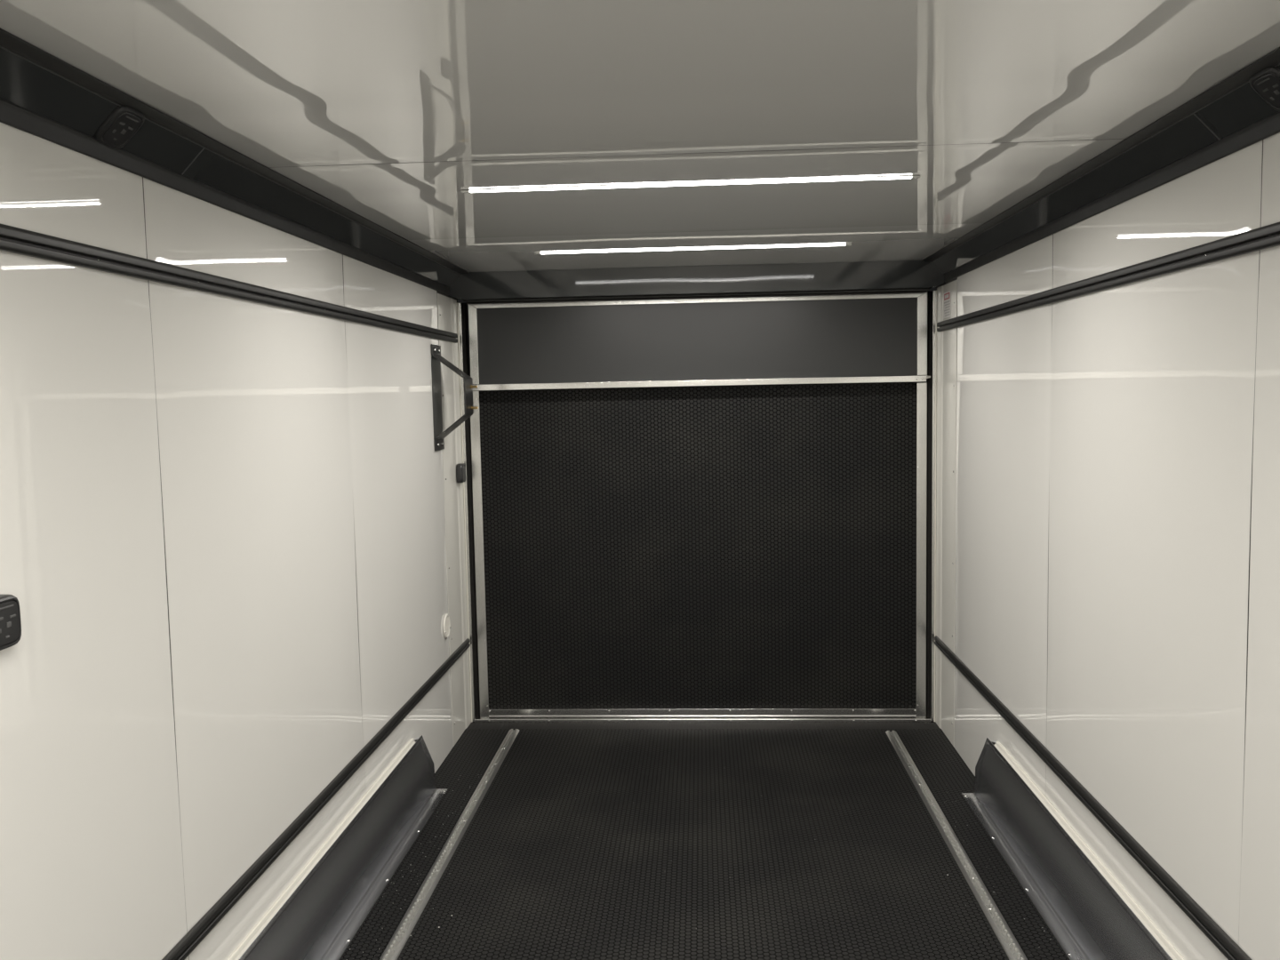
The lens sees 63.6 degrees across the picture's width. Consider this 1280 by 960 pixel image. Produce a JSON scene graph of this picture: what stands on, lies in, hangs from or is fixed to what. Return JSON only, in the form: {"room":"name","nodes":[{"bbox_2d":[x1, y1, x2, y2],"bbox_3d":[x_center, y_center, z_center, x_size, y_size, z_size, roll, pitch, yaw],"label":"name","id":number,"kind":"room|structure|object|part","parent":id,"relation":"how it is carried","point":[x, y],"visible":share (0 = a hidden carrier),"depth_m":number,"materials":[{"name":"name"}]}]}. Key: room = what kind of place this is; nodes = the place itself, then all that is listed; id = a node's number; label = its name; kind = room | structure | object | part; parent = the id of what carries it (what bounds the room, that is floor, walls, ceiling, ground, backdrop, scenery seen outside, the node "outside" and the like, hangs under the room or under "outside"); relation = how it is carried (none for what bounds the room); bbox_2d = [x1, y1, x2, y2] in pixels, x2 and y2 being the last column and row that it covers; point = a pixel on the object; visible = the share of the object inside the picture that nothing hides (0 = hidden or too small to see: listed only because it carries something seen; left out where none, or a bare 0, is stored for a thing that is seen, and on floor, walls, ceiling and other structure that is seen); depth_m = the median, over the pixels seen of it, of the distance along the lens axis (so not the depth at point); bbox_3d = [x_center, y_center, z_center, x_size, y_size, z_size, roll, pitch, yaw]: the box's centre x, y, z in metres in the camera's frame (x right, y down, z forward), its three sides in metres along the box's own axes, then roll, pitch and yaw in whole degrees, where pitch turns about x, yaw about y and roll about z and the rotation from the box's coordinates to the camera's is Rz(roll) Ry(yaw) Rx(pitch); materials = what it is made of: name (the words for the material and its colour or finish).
{"room":"enclosed trailer interior","nodes":[
{"label":"enclosed trailer interior","id":0,"kind":"room"},
{"bbox_2d":[0,122,471,959],"bbox_3d":[-1.087,0.398,1.505,0.039,2.218,7.200,-1,5,3],"label":"wall","id":1,"kind":"structure","parent":0,"point":[232,530],"depth_m":2.35,"materials":[{"name":"grey plastic"}]},
{"bbox_2d":[0,594,21,650],"bbox_3d":[-1.047,0.234,1.684,0.029,0.088,0.088,-1,5,3],"label":"wall fixture","id":2,"kind":"object","parent":1,"relation":"attached to","point":[10,611],"visible":1,"depth_m":1.69,"materials":[{"name":"black plastic"}]},
{"bbox_3d":[-1.063,0.429,1.653,0.003,2.130,1.215,-1,5,3],"label":"wall panel","id":3,"kind":"part","parent":1,"relation":"part of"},
{"bbox_2d":[93,105,144,149],"bbox_3d":[-1.018,-0.691,2.017,0.073,0.073,0.094,-1,5,3],"label":"wall fixture","id":4,"kind":"object","parent":1,"relation":"attached to","point":[120,126],"visible":1,"depth_m":2.00,"materials":[{"name":"black plastic"}]},
{"bbox_3d":[-1.013,-0.686,2.017,0.053,0.053,0.073,-1,5,3],"label":"plate","id":5,"kind":"part","parent":4,"relation":"part of","materials":[{"name":"black plastic"}]},
{"bbox_2d":[0,224,457,343],"bbox_3d":[-1.072,-0.389,1.534,0.014,0.043,6.793,-1,5,3],"label":"track","id":6,"kind":"object","parent":1,"relation":"attached to","point":[12,239],"visible":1,"depth_m":2.27,"materials":[{"name":"black metal"}]},
{"bbox_2d":[0,27,469,295],"bbox_3d":[-1.045,-0.616,1.311,0.103,0.104,6.990,-1,5,3],"label":"trim","id":7,"kind":"structure","parent":1,"relation":"attached to","point":[43,95],"depth_m":2.27,"materials":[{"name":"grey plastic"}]},
{"bbox_3d":[-0.992,0.327,2.864,0.003,2.130,1.215,-1,5,3],"label":"wall panel","id":8,"kind":"part","parent":1,"relation":"part of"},
{"bbox_2d":[161,638,470,959],"bbox_3d":[-1.042,1.087,1.674,0.014,0.043,6.825,-1,5,3],"label":"track","id":9,"kind":"object","parent":1,"relation":"attached to","point":[182,949],"visible":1,"depth_m":2.88,"materials":[{"name":"black metal"}]},
{"bbox_3d":[-0.921,0.224,4.075,0.003,2.130,1.215,-1,5,3],"label":"wall panel","id":10,"kind":"part","parent":1,"relation":"part of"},
{"bbox_2d":[443,614,450,638],"bbox_3d":[-0.872,0.661,4.666,0.010,0.110,0.110,-1,5,3],"label":"air vent","id":11,"kind":"object","parent":1,"relation":"in","point":[446,620],"visible":1,"depth_m":4.66,"materials":[{"name":"white plastic"}]},
{"bbox_2d":[445,616,449,635],"bbox_3d":[-0.872,0.661,4.666,0.001,0.085,0.085,-1,5,3],"label":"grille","id":12,"kind":"object","parent":11,"relation":"attached to","point":[447,619],"depth_m":4.67,"materials":[{"name":"white plastic"}]},
{"bbox_3d":[-0.873,0.185,4.863,0.006,2.075,0.354,-1,5,3],"label":"post","id":13,"kind":"part","parent":1,"relation":"part of","materials":[{"name":"white metal"}]},
{"bbox_2d":[431,344,478,450],"bbox_3d":[-0.811,-0.365,4.556,0.175,0.464,0.152,-1,5,3],"label":"wall bracket","id":14,"kind":"object","parent":1,"relation":"attached to","point":[439,436],"visible":1,"depth_m":4.54,"materials":[{"name":"grey metal"}]},
{"bbox_2d":[456,463,466,483],"bbox_3d":[-0.853,-0.033,4.939,0.029,0.092,0.092,-1,5,3],"label":"wall fixture","id":15,"kind":"object","parent":1,"relation":"attached to","point":[461,476],"visible":1,"depth_m":4.90,"materials":[{"name":"black plastic"}]},
{"bbox_3d":[-0.843,-0.033,4.938,0.006,0.071,0.071,-1,5,3],"label":"plate","id":16,"kind":"part","parent":15,"relation":"part of","materials":[{"name":"black plastic"}]},
{"bbox_2d":[456,302,479,722],"bbox_3d":[-0.840,0.174,5.062,0.041,2.064,0.056,-1,5,3],"label":"trim","id":17,"kind":"structure","parent":1,"relation":"attached to","point":[461,308],"depth_m":5.05,"materials":[{"name":"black metal"}]},
{"bbox_2d":[448,259,945,303],"bbox_3d":[0.250,-0.920,4.828,2.276,0.135,0.210,-1,5,3],"label":"trim","id":18,"kind":"structure","parent":1,"relation":"attached to","point":[888,276],"depth_m":4.73,"materials":[{"name":"black metal"}]},
{"bbox_2d":[465,722,940,729],"bbox_3d":[0.292,1.217,5.001,2.276,0.050,0.109,-1,5,3],"label":"trim","id":19,"kind":"structure","parent":1,"relation":"attached to","point":[473,725],"depth_m":5.00,"materials":[{"name":"black metal"}]},
{"bbox_2d":[474,716,931,722],"bbox_3d":[0.296,1.192,5.081,2.233,0.047,0.058,-1,5,3],"label":"door frame","id":20,"kind":"structure","parent":1,"relation":"attached to","point":[925,719],"depth_m":5.06,"materials":[{"name":"silver metal"}]},
{"bbox_2d":[0,0,1279,271],"bbox_3d":[0.044,-0.718,1.344,2.350,0.051,7.200,-1,5,3],"label":"ceiling","id":21,"kind":"structure","parent":0,"point":[387,111],"depth_m":2.03,"materials":[{"name":"grey"}]},
{"bbox_3d":[0.077,-0.740,1.894,2.276,0.002,1.214,-1,5,3],"label":"panel","id":22,"kind":"part","parent":21,"relation":"part of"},
{"bbox_2d":[460,175,920,192],"bbox_3d":[0.132,-0.817,2.856,1.270,0.008,0.018,-1,5,3],"label":"recessed light","id":23,"kind":"object","parent":21,"relation":"in","point":[919,176],"visible":1,"depth_m":2.85,"materials":[{"name":"white plastic"}]},
{"bbox_2d":[535,243,851,254],"bbox_3d":[0.208,-0.926,4.143,1.270,0.008,0.018,-1,5,3],"label":"recessed light","id":24,"kind":"object","parent":21,"relation":"in","point":[837,244],"visible":1,"depth_m":4.14,"materials":[{"name":"white plastic"}]},
{"bbox_3d":[0.219,-0.946,4.319,2.276,0.002,1.219,-1,5,3],"label":"panel","id":25,"kind":"part","parent":21,"relation":"part of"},
{"bbox_3d":[0.148,-0.843,3.106,2.276,0.001,1.214,-1,5,3],"label":"panel","id":26,"kind":"part","parent":21,"relation":"part of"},
{"bbox_2d":[468,292,930,717],"bbox_3d":[0.272,0.151,4.989,2.209,2.042,0.129,-1,5,3],"label":"door","id":27,"kind":"structure","parent":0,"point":[699,507],"depth_m":5.00,"materials":[{"name":"rubber"}]},
{"bbox_3d":[0.262,-0.657,4.915,2.125,0.390,0.030,-1,5,3],"label":"flap panel","id":28,"kind":"part","parent":27,"relation":"part of","materials":[{"name":"grey metal"}]},
{"bbox_3d":[0.259,-0.852,4.893,2.162,0.028,0.048,-1,5,3],"label":"flap rail","id":29,"kind":"part","parent":27,"relation":"part of","materials":[{"name":"silver metal"}]},
{"bbox_3d":[0.259,-0.461,4.916,2.162,0.029,0.079,-1,5,3],"label":"hinge rail","id":30,"kind":"part","parent":27,"relation":"part of","materials":[{"name":"silver metal"}]},
{"bbox_3d":[0.295,1.145,5.080,2.094,0.041,0.032,-1,5,3],"label":"rail","id":31,"kind":"part","parent":27,"relation":"part of","materials":[{"name":"silver metal"}]},
{"bbox_2d":[339,729,1069,959],"bbox_3d":[0.084,1.518,1.448,2.400,0.050,7.035,-1,5,3],"label":"floor","id":32,"kind":"structure","parent":0,"point":[629,844],"depth_m":3.61,"materials":[{"name":"rubber"}]},
{"bbox_2d":[227,735,447,959],"bbox_3d":[-0.941,1.278,2.615,0.100,0.275,3.278,-1,5,3],"label":"cover","id":33,"kind":"object","parent":32,"relation":"on","point":[320,913],"visible":1,"depth_m":3.24,"materials":[{"name":"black metal"}]},
{"bbox_2d":[379,728,519,959],"bbox_3d":[-0.722,1.371,3.041,0.051,0.008,3.910,-1,5,3],"label":"floor track","id":34,"kind":"object","parent":32,"relation":"on","point":[405,927],"visible":1,"depth_m":3.60,"materials":[{"name":"silver metal"}]},
{"bbox_2d":[885,730,1027,959],"bbox_3d":[1.067,1.346,2.921,0.051,0.008,3.884,-1,5,3],"label":"floor track","id":35,"kind":"object","parent":32,"relation":"on","point":[1004,933],"visible":1,"depth_m":3.52,"materials":[{"name":"silver metal"}]},
{"bbox_2d":[961,737,1184,959],"bbox_3d":[1.231,1.247,2.471,0.100,0.275,3.250,-1,5,3],"label":"cover","id":36,"kind":"object","parent":32,"relation":"on","point":[1089,913],"visible":1,"depth_m":3.13,"materials":[{"name":"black metal"}]},
{"bbox_2d":[935,132,1279,959],"bbox_3d":[1.219,0.364,1.367,0.039,2.218,7.200,-1,5,3],"label":"wall","id":37,"kind":"structure","parent":0,"point":[1108,461],"depth_m":2.63,"materials":[{"name":"grey plastic"}]},
{"bbox_2d":[925,290,936,721],"bbox_3d":[1.392,0.141,4.929,0.041,2.064,0.056,-1,5,3],"label":"trim","id":38,"kind":"structure","parent":37,"relation":"attached to","point":[932,295],"depth_m":4.91,"materials":[{"name":"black metal"}]},
{"bbox_3d":[1.402,0.140,4.931,0.022,2.064,0.051,-1,5,3],"label":"post","id":39,"kind":"part","parent":38,"relation":"part of","materials":[{"name":"silver metal"}]},
{"bbox_3d":[1.401,0.152,4.727,0.006,2.075,0.354,-1,5,3],"label":"post","id":40,"kind":"part","parent":37,"relation":"part of","materials":[{"name":"white metal"}]},
{"bbox_2d":[943,290,950,318],"bbox_3d":[1.382,-0.790,4.645,0.002,0.115,0.135,-1,5,4],"label":"warning sticker","id":41,"kind":"object","parent":37,"relation":"attached to","point":[946,295],"visible":1,"depth_m":4.64,"materials":[{"name":"white paper"}]},
{"bbox_3d":[1.356,0.191,3.939,0.003,2.130,1.215,-1,5,3],"label":"wall panel","id":42,"kind":"part","parent":37,"relation":"part of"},
{"bbox_2d":[934,635,1251,959],"bbox_3d":[1.215,1.054,1.539,0.014,0.043,6.825,-1,5,3],"label":"track","id":43,"kind":"object","parent":37,"relation":"attached to","point":[1224,943],"visible":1,"depth_m":2.78,"materials":[{"name":"black metal"}]},
{"bbox_2d":[922,47,1279,282],"bbox_3d":[1.125,-0.648,1.181,0.103,0.104,6.990,-1,5,3],"label":"trim","id":44,"kind":"structure","parent":37,"relation":"attached to","point":[1228,117],"depth_m":2.53,"materials":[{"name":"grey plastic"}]},
{"bbox_2d":[936,221,1279,331],"bbox_3d":[1.185,-0.422,1.399,0.014,0.043,6.793,-1,5,3],"label":"track","id":45,"kind":"object","parent":37,"relation":"attached to","point":[1266,236],"visible":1,"depth_m":2.56,"materials":[{"name":"black metal"}]},
{"bbox_3d":[1.285,0.293,2.728,0.003,2.130,1.215,-1,5,3],"label":"wall panel","id":46,"kind":"part","parent":37,"relation":"part of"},
{"bbox_3d":[1.214,0.396,1.517,0.004,2.130,1.215,-1,5,3],"label":"wall panel","id":47,"kind":"part","parent":37,"relation":"part of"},
{"bbox_2d":[1248,66,1279,111],"bbox_3d":[1.181,-0.725,1.910,0.073,0.073,0.094,-1,5,3],"label":"wall fixture","id":48,"kind":"object","parent":37,"relation":"attached to","point":[1266,83],"visible":1,"depth_m":1.92,"materials":[{"name":"black plastic"}]},
{"bbox_3d":[1.176,-0.720,1.911,0.053,0.053,0.073,-1,5,3],"label":"plate","id":49,"kind":"part","parent":48,"relation":"part of","materials":[{"name":"black plastic"}]}
]}

